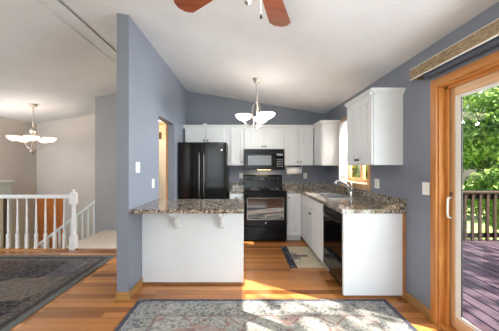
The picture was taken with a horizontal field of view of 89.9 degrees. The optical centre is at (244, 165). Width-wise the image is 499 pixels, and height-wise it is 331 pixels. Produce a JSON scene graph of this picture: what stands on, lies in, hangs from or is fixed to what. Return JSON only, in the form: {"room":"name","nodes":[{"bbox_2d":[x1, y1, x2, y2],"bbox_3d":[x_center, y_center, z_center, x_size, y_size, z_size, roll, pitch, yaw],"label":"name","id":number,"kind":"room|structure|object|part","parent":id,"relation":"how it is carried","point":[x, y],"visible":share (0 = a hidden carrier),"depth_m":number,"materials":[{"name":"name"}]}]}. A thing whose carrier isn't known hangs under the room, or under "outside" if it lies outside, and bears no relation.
{"room":"kitchen","nodes":[
{"label":"kitchen","id":0,"kind":"room"},
{"bbox_2d":[0,116,36,247],"bbox_3d":[-5.470,0.921,1.750,0.100,4.078,9.500,0,0,0],"label":"wall","id":1,"kind":"structure","parent":0,"point":[17,163],"depth_m":6.04,"materials":[{"name":"beige paint"}]},
{"bbox_2d":[0,183,11,247],"bbox_3d":[-5.370,1.667,4.950,0.100,2.585,1.500,0,0,0],"label":"wall ledge","id":2,"kind":"object","parent":1,"relation":"attached to","point":[5,188],"visible":0.2,"depth_m":5.65,"materials":[{"name":"grey paint"}]},
{"bbox_2d":[0,198,6,247],"bbox_3d":[-5.300,1.800,5.080,0.040,2.280,0.960,0,0,0],"label":"door","id":3,"kind":"structure","parent":2,"relation":"attached to","point":[3,201],"depth_m":5.47,"materials":[{"name":"beige paint"}]},
{"bbox_3d":[-5.300,1.800,5.080,0.040,2.280,0.960,0,0,0],"label":"casing","id":4,"kind":"part","parent":3,"relation":"part of","materials":[{"name":"white wood"}]},
{"bbox_2d":[0,180,14,182],"bbox_3d":[-5.350,0.352,4.970,0.140,0.045,1.540,0,0,0],"label":"trim","id":5,"kind":"structure","parent":1,"relation":"attached to","point":[7,181],"depth_m":5.58,"materials":[{"name":"grey paint"}]},
{"bbox_2d":[37,114,94,245],"bbox_3d":[-3.960,0.669,6.560,3.120,4.582,0.120,0,0,0],"label":"wall","id":6,"kind":"structure","parent":0,"point":[66,164],"depth_m":6.50,"materials":[{"name":"beige paint"}]},
{"bbox_2d":[37,198,62,247],"bbox_3d":[-5.040,1.860,6.469,0.680,2.100,0.062,0,0,0],"label":"door","id":7,"kind":"structure","parent":6,"relation":"in","point":[40,201],"depth_m":6.45,"materials":[{"name":"orange wood"}]},
{"bbox_3d":[-5.040,1.835,6.444,0.480,1.750,0.012,0,0,0],"label":"panel","id":8,"kind":"part","parent":7,"relation":"part of","materials":[{"name":"orange wood"}]},
{"bbox_2d":[95,93,116,233],"bbox_3d":[-2.795,0.669,5.380,0.790,4.582,0.120,0,0,0],"label":"wall","id":9,"kind":"structure","parent":0,"point":[106,105],"depth_m":5.32,"materials":[{"name":"grey paint"}]},
{"bbox_2d":[117,13,186,291],"bbox_3d":[-1.791,-0.112,4.617,1.218,2.944,4.125,0,0,0],"label":"wall","id":10,"kind":"structure","parent":0,"point":[149,92],"depth_m":2.79,"materials":[{"name":"blue paint"}]},
{"bbox_2d":[113,278,142,299],"bbox_3d":[-1.254,1.323,3.315,0.176,0.075,1.570,0,0,0],"label":"baseboard","id":11,"kind":"structure","parent":10,"relation":"attached to","point":[118,295],"depth_m":2.54,"materials":[{"name":"brown wood"}]},
{"bbox_2d":[136,162,139,172],"bbox_3d":[-1.182,0.015,2.765,0.010,0.116,0.100,0,0,0],"label":"light switch","id":12,"kind":"object","parent":10,"relation":"attached to","point":[137,163],"visible":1,"depth_m":2.76,"materials":[{"name":"white plastic"}]},
{"bbox_2d":[159,140,165,198],"bbox_3d":[-1.860,0.343,6.560,0.880,2.025,0.040,0,0,0],"label":"door","id":13,"kind":"structure","parent":10,"relation":"in","point":[162,143],"depth_m":6.55,"materials":[{"name":"white paint"}]},
{"bbox_2d":[166,124,166,198],"bbox_3d":[-1.322,0.300,4.242,0.020,2.120,0.096,0,0,0],"label":"trim","id":14,"kind":"structure","parent":10,"relation":"attached to","point":[166,124],"depth_m":4.21,"materials":[{"name":"brown wood"}]},
{"bbox_2d":[0,230,443,330],"bbox_3d":[-1.860,2.158,1.790,7.120,1.604,9.580,0,0,0],"label":"floor","id":15,"kind":"structure","parent":0,"point":[88,305],"depth_m":2.73,"materials":[{"name":"brown wood"}]},
{"bbox_2d":[0,189,77,249],"bbox_3d":[-4.081,0.870,4.085,2.666,0.980,0.101,0,0,0],"label":"stair railing","id":16,"kind":"object","parent":15,"relation":"on","point":[73,196],"visible":1,"depth_m":4.07,"materials":[{"name":"white paint"}]},
{"bbox_3d":[-4.110,0.497,4.085,2.580,0.055,0.066,0,0,0],"label":"handrail","id":17,"kind":"part","parent":16,"relation":"part of","materials":[{"name":"white paint"}]},
{"bbox_3d":[-2.800,0.870,4.085,0.104,0.980,0.101,0,0,0],"label":"newel post","id":18,"kind":"part","parent":16,"relation":"part of","materials":[{"name":"white paint"}]},
{"bbox_2d":[0,255,115,330],"bbox_3d":[-3.275,1.354,2.188,2.650,0.012,3.175,0,0,0],"label":"rug","id":19,"kind":"object","parent":15,"relation":"on","point":[28,283],"visible":1,"depth_m":3.00,"materials":[{"name":"grey carpet"}]},
{"bbox_2d":[33,201,94,247],"bbox_3d":[-4.013,1.760,5.378,1.635,2.081,0.085,0,0,0],"label":"stair handrail","id":20,"kind":"object","parent":15,"relation":"on","point":[87,208],"visible":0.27,"depth_m":5.36,"materials":[{"name":"white paint"}]},
{"bbox_2d":[142,213,243,284],"bbox_3d":[-0.602,0.924,2.975,1.171,0.872,0.770,0,0,0],"label":"base cabinet","id":21,"kind":"object","parent":15,"relation":"on","point":[178,249],"visible":0.77,"depth_m":2.88,"materials":[{"name":"white paint"}]},
{"bbox_2d":[129,199,243,213],"bbox_3d":[-0.598,0.466,2.965,1.176,0.040,0.830,0,0,0],"label":"countertop","id":22,"kind":"structure","parent":21,"relation":"on","point":[158,206],"depth_m":2.69,"materials":[{"name":"stone"}]},
{"bbox_3d":[-0.602,1.349,2.874,1.171,0.022,0.012,0,0,0],"label":"shoe moulding","id":23,"kind":"part","parent":21,"relation":"part of","materials":[{"name":"wood"}]},
{"bbox_2d":[178,142,228,198],"bbox_3d":[-0.751,0.472,4.712,0.858,1.775,0.837,0,0,0],"label":"fridge","id":24,"kind":"object","parent":15,"relation":"on","point":[203,167],"visible":0.48,"depth_m":4.36,"materials":[{"name":"black metal"}]},
{"bbox_3d":[-0.967,0.122,4.393,0.426,1.075,0.085,0,0,0],"label":"door","id":25,"kind":"part","parent":24,"relation":"part of","materials":[{"name":"black metal"}]},
{"bbox_3d":[-0.791,0.142,4.325,0.024,0.788,0.063,0,0,0],"label":"handle","id":26,"kind":"part","parent":24,"relation":"part of","materials":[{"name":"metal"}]},
{"bbox_3d":[-0.711,0.142,4.325,0.024,0.788,0.063,0,0,0],"label":"handle","id":27,"kind":"part","parent":24,"relation":"part of","materials":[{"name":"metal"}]},
{"bbox_3d":[-0.535,0.122,4.393,0.426,1.075,0.085,0,0,0],"label":"door","id":28,"kind":"part","parent":24,"relation":"part of","materials":[{"name":"black metal"}]},
{"bbox_2d":[229,193,243,198],"bbox_3d":[-0.155,0.924,4.821,0.259,0.872,0.658,0,0,0],"label":"base cabinet","id":29,"kind":"object","parent":15,"relation":"on","point":[231,195],"visible":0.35,"depth_m":4.52,"materials":[{"name":"white paint"}]},
{"bbox_2d":[229,183,243,192],"bbox_3d":[-0.155,0.413,4.827,0.263,0.145,0.644,0,0,0],"label":"countertop","id":30,"kind":"structure","parent":29,"relation":"on","point":[235,187],"depth_m":4.96,"materials":[{"name":"stone"}]},
{"bbox_2d":[244,175,286,240],"bbox_3d":[0.366,0.770,4.758,0.774,1.180,0.723,0,0,0],"label":"stove","id":31,"kind":"object","parent":15,"relation":"on","point":[265,199],"visible":1,"depth_m":4.46,"materials":[{"name":"black metal"}]},
{"bbox_3d":[0.366,0.268,5.059,0.730,0.125,0.016,0,0,0],"label":"control panel","id":32,"kind":"part","parent":31,"relation":"part of","materials":[{"name":"black plastic"}]},
{"bbox_3d":[0.366,0.790,4.480,0.762,0.590,0.040,0,0,0],"label":"oven door","id":33,"kind":"part","parent":31,"relation":"part of","materials":[{"name":"black glass"}]},
{"bbox_3d":[0.366,0.535,4.428,0.692,0.022,0.063,0,0,0],"label":"handle","id":34,"kind":"part","parent":31,"relation":"part of","materials":[{"name":"black metal"}]},
{"bbox_3d":[0.366,1.202,4.481,0.762,0.215,0.038,0,0,0],"label":"drawer","id":35,"kind":"part","parent":31,"relation":"part of","materials":[{"name":"black metal"}]},
{"bbox_2d":[244,188,286,190],"bbox_3d":[0.366,0.447,4.758,0.774,0.016,0.585,0,0,0],"label":"cooktop","id":36,"kind":"object","parent":31,"relation":"in","point":[245,189],"depth_m":4.68,"materials":[{"name":"black glass"}]},
{"bbox_2d":[114,299,417,330],"bbox_3d":[0.172,1.355,1.692,2.495,0.010,1.685,0,0,0],"label":"rug","id":37,"kind":"object","parent":15,"relation":"on","point":[146,314],"visible":1,"depth_m":2.26,"materials":[{"name":"beige fabric"}]},
{"bbox_2d":[287,193,300,239],"bbox_3d":[0.889,0.924,4.821,0.267,0.872,0.658,0,0,0],"label":"base cabinet","id":38,"kind":"object","parent":15,"relation":"on","point":[293,199],"visible":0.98,"depth_m":4.53,"materials":[{"name":"white paint"}]},
{"bbox_2d":[281,246,325,267],"bbox_3d":[0.838,1.356,3.765,0.475,0.008,0.870,0,0,0],"label":"kitchen mat","id":39,"kind":"object","parent":15,"relation":"on","point":[296,256],"visible":1,"depth_m":3.69,"materials":[{"name":"beige fabric"}]},
{"bbox_2d":[301,194,329,270],"bbox_3d":[1.312,0.924,4.194,0.671,0.872,1.911,0,0,0],"label":"base cabinet","id":40,"kind":"object","parent":15,"relation":"on","point":[312,214],"visible":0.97,"depth_m":3.72,"materials":[{"name":"white paint"}]},
{"bbox_3d":[1.014,0.958,4.084,0.019,0.595,0.524,0,0,0],"label":"door","id":41,"kind":"part","parent":40,"relation":"part of","materials":[{"name":"white paint"}]},
{"bbox_3d":[1.014,0.575,3.799,0.020,0.150,1.096,0,0,0],"label":"drawer","id":42,"kind":"part","parent":40,"relation":"part of","materials":[{"name":"white paint"}]},
{"bbox_3d":[1.014,0.958,3.531,0.019,0.595,0.559,0,0,0],"label":"door","id":43,"kind":"part","parent":40,"relation":"part of","materials":[{"name":"white paint"}]},
{"bbox_2d":[282,183,405,213],"bbox_3d":[1.202,0.413,3.852,0.893,0.145,2.594,0,0,0],"label":"countertop","id":44,"kind":"structure","parent":40,"relation":"on","point":[366,202],"depth_m":3.14,"materials":[{"name":"stone"}]},
{"bbox_2d":[316,193,355,198],"bbox_3d":[1.330,0.464,3.750,0.364,0.046,0.684,0,0,0],"label":"sink","id":45,"kind":"object","parent":44,"relation":"in","point":[327,195],"visible":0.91,"depth_m":3.73,"materials":[{"name":"metal"}]},
{"bbox_3d":[1.330,0.466,3.920,0.336,0.040,0.316,0,0,0],"label":"bowl","id":46,"kind":"part","parent":45,"relation":"part of","materials":[{"name":"metal"}]},
{"bbox_3d":[1.330,0.466,3.580,0.336,0.040,0.316,0,0,0],"label":"bowl","id":47,"kind":"part","parent":45,"relation":"part of","materials":[{"name":"metal"}]},
{"bbox_2d":[334,180,353,196],"bbox_3d":[1.429,0.322,3.617,0.287,0.249,0.070,0,0,0],"label":"faucet","id":48,"kind":"object","parent":44,"relation":"on","point":[350,189],"visible":0.98,"depth_m":3.60,"materials":[{"name":"silver metal"}]},
{"bbox_3d":[1.422,0.284,3.620,0.273,0.174,0.048,0,0,0],"label":"spout","id":49,"kind":"part","parent":48,"relation":"part of","materials":[{"name":"silver metal"}]},
{"bbox_2d":[323,205,341,285],"bbox_3d":[1.291,0.926,2.922,0.678,0.868,0.620,0,0,0],"label":"dishwasher","id":50,"kind":"object","parent":15,"relation":"on","point":[332,219],"visible":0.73,"depth_m":2.85,"materials":[{"name":"black plastic"}]},
{"bbox_3d":[0.988,0.588,2.922,0.071,0.030,0.557,0,0,0],"label":"handle","id":51,"kind":"part","parent":50,"relation":"part of","materials":[{"name":"black ceramic"}]},
{"bbox_3d":[1.025,0.557,2.922,0.040,0.122,0.612,0,0,0],"label":"control panel","id":52,"kind":"part","parent":50,"relation":"part of","materials":[{"name":"black ceramic"}]},
{"bbox_2d":[342,214,401,296],"bbox_3d":[1.317,0.924,2.587,0.607,0.872,0.035,0,0,0],"label":"end panel","id":53,"kind":"object","parent":15,"relation":"on","point":[371,243],"visible":0.85,"depth_m":2.57,"materials":[{"name":"white paint"}]},
{"bbox_2d":[348,295,401,297],"bbox_3d":[1.343,1.346,2.585,0.555,0.028,0.010,0,0,0],"label":"trim","id":54,"kind":"structure","parent":53,"relation":"attached to","point":[349,296],"depth_m":2.58,"materials":[{"name":"brown wood"}]},
{"bbox_2d":[0,0,498,123],"bbox_3d":[-1.810,-1.411,1.775,7.420,0.765,9.750,0,0,0],"label":"ceiling","id":55,"kind":"structure","parent":0,"point":[330,51],"depth_m":2.88,"materials":[{"name":"paint"}]},
{"bbox_2d":[6,104,56,155],"bbox_3d":[-4.400,-0.741,5.218,0.802,1.065,0.775,0,0,0],"label":"chandelier","id":56,"kind":"object","parent":55,"relation":"hanging from","point":[32,138],"visible":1,"depth_m":5.16,"materials":[{"name":"white glass"}]},
{"bbox_3d":[-4.571,-0.546,4.955,0.250,0.105,0.250,0,0,0],"label":"lamp shade","id":57,"kind":"part","parent":56,"relation":"part of","materials":[{"name":"white glass"}]},
{"bbox_3d":[-4.229,-0.546,4.955,0.250,0.105,0.250,0,0,0],"label":"lamp shade","id":58,"kind":"part","parent":56,"relation":"part of","materials":[{"name":"white glass"}]},
{"bbox_3d":[-4.124,-0.546,5.280,0.250,0.105,0.250,0,0,0],"label":"lamp shade","id":59,"kind":"part","parent":56,"relation":"part of","materials":[{"name":"white glass"}]},
{"bbox_2d":[33,0,116,65],"bbox_3d":[-1.970,-1.647,1.750,0.240,0.032,9.500,0,0,0],"label":"trim","id":60,"kind":"structure","parent":55,"relation":"attached to","point":[57,9],"depth_m":2.94,"materials":[{"name":"paint"}]},
{"bbox_2d":[174,0,290,26],"bbox_3d":[0.122,-1.038,1.264,1.157,0.611,1.200,0,0,0],"label":"ceiling fan","id":61,"kind":"object","parent":55,"relation":"hanging from","point":[276,12],"visible":1,"depth_m":1.63,"materials":[{"name":"brown wood"}]},
{"bbox_3d":[-0.252,-1.040,1.503,0.460,0.038,0.155,0,0,37],"label":"blade","id":62,"kind":"part","parent":61,"relation":"part of","materials":[{"name":"brown wood"}]},
{"bbox_3d":[0.197,-1.040,1.644,0.155,0.038,0.460,0,0,19],"label":"blade","id":63,"kind":"part","parent":61,"relation":"part of","materials":[{"name":"brown wood"}]},
{"bbox_2d":[236,77,274,130],"bbox_3d":[0.148,-0.925,3.798,0.582,0.800,0.584,0,0,0],"label":"chandelier","id":64,"kind":"object","parent":55,"relation":"hanging from","point":[262,117],"visible":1,"depth_m":3.72,"materials":[{"name":"white glass"}]},
{"bbox_3d":[-0.018,-0.723,3.752,0.250,0.085,0.250,0,0,0],"label":"lamp shade","id":65,"kind":"part","parent":64,"relation":"part of","materials":[{"name":"white glass"}]},
{"bbox_3d":[0.071,-0.781,3.765,0.190,0.356,0.014,0,0,-8],"label":"arm","id":66,"kind":"part","parent":64,"relation":"part of","materials":[{"name":"silver metal"}]},
{"bbox_3d":[0.255,-0.723,3.965,0.250,0.085,0.250,0,0,0],"label":"lamp shade","id":67,"kind":"part","parent":64,"relation":"part of","materials":[{"name":"white glass"}]},
{"bbox_3d":[0.314,-0.723,3.631,0.250,0.085,0.250,0,0,0],"label":"lamp shade","id":68,"kind":"part","parent":64,"relation":"part of","materials":[{"name":"white glass"}]},
{"bbox_2d":[187,91,324,189],"bbox_3d":[0.244,-0.112,5.215,3.112,2.944,0.130,0,0,0],"label":"wall","id":69,"kind":"structure","parent":0,"point":[201,108],"depth_m":5.15,"materials":[{"name":"blue paint"}]},
{"bbox_2d":[185,128,225,141],"bbox_3d":[-0.765,-0.583,4.963,0.798,0.285,0.373,0,0,0],"label":"upper cabinet","id":70,"kind":"object","parent":69,"relation":"attached to","point":[191,134],"visible":0.91,"depth_m":4.81,"materials":[{"name":"white paint"}]},
{"bbox_3d":[-0.955,-0.583,4.814,0.382,0.261,0.019,0,0,0],"label":"door","id":71,"kind":"part","parent":70,"relation":"part of","materials":[{"name":"white paint"}]},
{"bbox_3d":[-0.568,-0.583,4.814,0.357,0.261,0.019,0,0,0],"label":"door","id":72,"kind":"part","parent":70,"relation":"part of","materials":[{"name":"white paint"}]},
{"bbox_2d":[226,128,243,165],"bbox_3d":[-0.192,-0.367,4.963,0.338,0.715,0.373,0,0,0],"label":"upper cabinet","id":73,"kind":"object","parent":69,"relation":"attached to","point":[234,137],"visible":0.99,"depth_m":4.81,"materials":[{"name":"white paint"}]},
{"bbox_3d":[-0.152,-0.367,4.814,0.237,0.691,0.019,0,0,0],"label":"door","id":74,"kind":"part","parent":73,"relation":"part of","materials":[{"name":"white paint"}]},
{"bbox_2d":[231,183,243,187],"bbox_3d":[-0.155,0.394,5.138,0.263,0.105,0.021,0,0,0],"label":"backsplash","id":75,"kind":"structure","parent":69,"relation":"attached to","point":[233,185],"depth_m":5.13,"materials":[{"name":"stone"}]},
{"bbox_2d":[244,128,283,148],"bbox_3d":[0.365,-0.525,4.963,0.764,0.400,0.373,0,0,0],"label":"upper cabinet","id":76,"kind":"object","parent":69,"relation":"attached to","point":[264,138],"visible":1,"depth_m":4.81,"materials":[{"name":"white paint"}]},
{"bbox_3d":[0.176,-0.525,4.814,0.368,0.376,0.019,0,0,0],"label":"door","id":77,"kind":"part","parent":76,"relation":"part of","materials":[{"name":"white paint"}]},
{"bbox_2d":[244,149,283,169],"bbox_3d":[0.366,-0.124,4.927,0.766,0.397,0.442,0,0,0],"label":"microwave","id":78,"kind":"object","parent":76,"relation":"attached to","point":[254,159],"visible":1,"depth_m":4.75,"materials":[{"name":"black plastic"}]},
{"bbox_3d":[0.278,-0.102,4.763,0.585,0.303,0.035,0,0,0],"label":"door","id":79,"kind":"part","parent":78,"relation":"part of","materials":[{"name":"black ceramic"}]},
{"bbox_3d":[0.366,0.061,4.768,0.762,0.018,0.025,0,0,0],"label":"trim","id":80,"kind":"part","parent":78,"relation":"part of","materials":[{"name":"black ceramic"}]},
{"bbox_3d":[0.660,-0.102,4.763,0.173,0.303,0.035,0,0,0],"label":"control panel","id":81,"kind":"part","parent":78,"relation":"part of","materials":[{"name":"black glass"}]},
{"bbox_3d":[0.554,-0.525,4.814,0.368,0.376,0.019,0,0,0],"label":"door","id":82,"kind":"part","parent":76,"relation":"part of","materials":[{"name":"white paint"}]},
{"bbox_2d":[284,128,312,165],"bbox_3d":[1.037,-0.367,4.963,0.568,0.715,0.373,0,0,0],"label":"upper cabinet","id":83,"kind":"object","parent":69,"relation":"attached to","point":[298,142],"visible":1,"depth_m":4.81,"materials":[{"name":"white paint"}]},
{"bbox_2d":[183,120,340,128],"bbox_3d":[0.232,-0.755,4.715,2.835,0.063,0.869,0,0,0],"label":"crown molding","id":84,"kind":"structure","parent":83,"relation":"attached to","point":[320,122],"depth_m":4.79,"materials":[{"name":"white paint"}]},
{"bbox_3d":[0.897,-0.367,4.814,0.267,0.691,0.019,0,0,0],"label":"door","id":85,"kind":"part","parent":83,"relation":"part of","materials":[{"name":"white paint"}]},
{"bbox_2d":[286,166,301,173],"bbox_3d":[0.965,0.078,4.930,0.318,0.174,0.140,0,0,0],"label":"paper towel holder","id":86,"kind":"object","parent":83,"relation":"attached to","point":[290,170],"visible":1,"depth_m":4.87,"materials":[{"name":"white paper"}]},
{"bbox_3d":[1.176,-0.367,4.814,0.270,0.691,0.019,0,0,0],"label":"door","id":87,"kind":"part","parent":83,"relation":"part of","materials":[{"name":"white paint"}]},
{"bbox_2d":[325,2,498,308],"bbox_3d":[1.725,0.235,1.140,0.150,2.650,8.280,0,0,0],"label":"wall","id":88,"kind":"structure","parent":0,"point":[404,181],"depth_m":2.42,"materials":[{"name":"blue paint"}]},
{"bbox_2d":[311,124,338,165],"bbox_3d":[1.474,-0.367,4.740,0.353,0.715,0.820,0,0,0],"label":"upper cabinet","id":89,"kind":"object","parent":88,"relation":"attached to","point":[325,136],"visible":0.98,"depth_m":4.33,"materials":[{"name":"white paint"}]},
{"bbox_3d":[1.335,-0.367,4.567,0.019,0.691,0.457,0,0,0],"label":"door","id":90,"kind":"part","parent":89,"relation":"part of","materials":[{"name":"white paint"}]},
{"bbox_2d":[338,120,347,180],"bbox_3d":[1.615,-0.247,3.775,0.067,0.965,0.990,0,0,0],"label":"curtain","id":91,"kind":"object","parent":88,"relation":"hanging from","point":[343,166],"visible":0.78,"depth_m":4.03,"materials":[{"name":"white fabric"}]},
{"bbox_2d":[341,117,370,190],"bbox_3d":[1.690,-0.230,3.770,0.180,1.120,1.000,0,0,0],"label":"window","id":92,"kind":"structure","parent":88,"relation":"in","point":[361,183],"depth_m":3.67,"materials":[{"name":"brown wood"}]},
{"bbox_3d":[1.685,0.251,3.770,0.170,0.022,0.920,0,0,0],"label":"sill","id":93,"kind":"part","parent":92,"relation":"part of","materials":[{"name":"brown wood"}]},
{"bbox_3d":[1.750,-0.233,3.770,0.040,0.945,0.830,0,0,0],"label":"sash","id":94,"kind":"part","parent":92,"relation":"part of","materials":[{"name":"brown wood"}]},
{"bbox_2d":[344,88,405,164],"bbox_3d":[1.472,-0.406,2.910,0.355,0.793,0.700,0,0,0],"label":"upper cabinet","id":95,"kind":"object","parent":88,"relation":"attached to","point":[375,116],"visible":1,"depth_m":2.61,"materials":[{"name":"white paint"}]},
{"bbox_3d":[1.335,-0.380,3.096,0.019,0.716,0.312,0,0,0],"label":"door","id":96,"kind":"part","parent":95,"relation":"part of","materials":[{"name":"white paint"}]},
{"bbox_3d":[1.335,-0.380,2.775,0.019,0.716,0.310,0,0,0],"label":"door","id":97,"kind":"part","parent":95,"relation":"part of","materials":[{"name":"white paint"}]},
{"bbox_3d":[1.472,-0.771,2.910,0.354,0.063,0.700,0,0,0],"label":"crown","id":98,"kind":"part","parent":95,"relation":"part of","materials":[{"name":"white paint"}]},
{"bbox_2d":[375,179,378,188],"bbox_3d":[1.645,0.220,3.120,0.008,0.116,0.110,0,0,0],"label":"wall outlet","id":99,"kind":"object","parent":88,"relation":"attached to","point":[376,180],"visible":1,"depth_m":3.10,"materials":[{"name":"white plastic"}]},
{"bbox_2d":[402,214,404,297],"bbox_3d":[1.635,0.924,2.586,0.029,0.872,0.028,0,0,0],"label":"trim","id":100,"kind":"structure","parent":88,"relation":"attached to","point":[403,215],"depth_m":2.57,"materials":[{"name":"brown wood"}]},
{"bbox_2d":[404,290,429,319],"bbox_3d":[1.639,1.317,2.389,0.022,0.085,0.363,0,0,0],"label":"baseboard","id":101,"kind":"structure","parent":88,"relation":"attached to","point":[408,297],"depth_m":2.37,"materials":[{"name":"brown wood"}]},
{"bbox_2d":[422,182,429,194],"bbox_3d":[1.644,0.205,2.275,0.010,0.116,0.090,0,0,0],"label":"light switch","id":102,"kind":"object","parent":88,"relation":"attached to","point":[425,185],"visible":1,"depth_m":2.26,"materials":[{"name":"white plastic"}]},
{"bbox_2d":[409,18,498,80],"bbox_3d":[1.593,-0.833,1.228,0.112,0.126,2.219,0,0,0],"label":"valance","id":103,"kind":"object","parent":88,"relation":"attached to","point":[490,31],"visible":1,"depth_m":1.80,"materials":[{"name":"beige fabric"}]},
{"bbox_2d":[430,51,498,330],"bbox_3d":[1.725,0.308,1.208,0.190,2.103,1.983,0,0,0],"label":"door","id":104,"kind":"structure","parent":88,"relation":"in","point":[446,100],"depth_m":2.09,"materials":[{"name":"brown wood"}]},
{"bbox_3d":[1.703,0.347,2.085,0.046,0.190,0.016,0,0,0],"label":"handle","id":105,"kind":"part","parent":104,"relation":"part of","materials":[{"name":"white plastic"}]},
{"bbox_3d":[1.744,0.334,1.647,0.043,1.992,0.935,0,0,0],"label":"sliding sash","id":106,"kind":"part","parent":104,"relation":"part of","materials":[{"name":"brown wood"}]},
{"bbox_3d":[1.640,-0.712,1.208,0.020,0.063,1.857,0,0,0],"label":"head casing","id":107,"kind":"part","parent":104,"relation":"part of","materials":[{"name":"brown wood"}]},
{"bbox_3d":[1.744,0.334,1.656,0.043,1.992,0.792,0,0,0],"label":"sash rail","id":108,"kind":"part","parent":104,"relation":"part of","materials":[{"name":"brown wood"}]},
{"bbox_2d":[467,239,498,240],"bbox_3d":[3.705,1.595,5.020,3.790,0.230,0.040,0,0,0],"label":"trim","id":109,"kind":"structure","parent":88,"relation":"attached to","point":[467,239],"depth_m":5.00,"materials":[{"name":"brown wood"}]},
{"bbox_2d":[463,241,498,330],"bbox_3d":[3.696,1.508,1.250,3.772,0.035,7.500,0,0,0],"label":"deck","id":110,"kind":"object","parent":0,"point":[480,258],"visible":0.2,"depth_m":3.14,"materials":[{"name":"brown wood"}]},
{"bbox_2d":[463,191,498,240],"bbox_3d":[3.725,0.994,4.980,3.750,0.992,0.140,0,0,0],"label":"deck railing","id":111,"kind":"object","parent":110,"relation":"on","point":[494,195],"visible":0.17,"depth_m":4.94,"materials":[{"name":"brown wood"}]},
{"bbox_3d":[3.725,0.598,5.000,3.750,0.125,0.040,0,0,0],"label":"rail","id":112,"kind":"part","parent":111,"relation":"part of","materials":[{"name":"brown wood"}]},
{"bbox_3d":[3.725,0.516,4.980,3.750,0.037,0.140,0,0,0],"label":"cap rail","id":113,"kind":"part","parent":111,"relation":"part of","materials":[{"name":"brown wood"}]},
{"bbox_3d":[3.725,1.385,5.000,3.750,0.090,0.040,0,0,0],"label":"rail","id":114,"kind":"part","parent":111,"relation":"part of","materials":[{"name":"brown wood"}]},
{"label":"outside","id":115,"kind":"structure","parent":0,"visible":0},
{"bbox_2d":[463,184,498,238],"bbox_3d":[7.500,3.160,7.500,75.000,0.200,75.000,0,0,0],"label":"ground","id":116,"kind":"structure","parent":115,"point":[475,218],"depth_m":12.86,"materials":[{"name":"green plant"}]},
{"bbox_2d":[352,165,366,178],"bbox_3d":[4.356,0.250,10.759,2.986,5.627,2.822,0,0,-18],"label":"leafy tree","id":117,"kind":"object","parent":116,"relation":"on","point":[355,168],"visible":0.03,"depth_m":10.41,"materials":[{"name":"green plant"}]},
{"bbox_2d":[463,86,498,232],"bbox_3d":[9.574,-0.598,8.280,5.444,7.323,4.692,0,0,0],"label":"leafy tree","id":118,"kind":"object","parent":116,"relation":"on","point":[481,130],"visible":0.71,"depth_m":8.64,"materials":[{"name":"green plant"}]},
{"bbox_2d":[463,89,498,218],"bbox_3d":[14.371,-0.967,14.198,5.296,8.605,5.672,0,0,0],"label":"leafy tree","id":119,"kind":"object","parent":116,"relation":"on","point":[486,164],"visible":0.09,"depth_m":14.64,"materials":[{"name":"green plant"}]}
]}

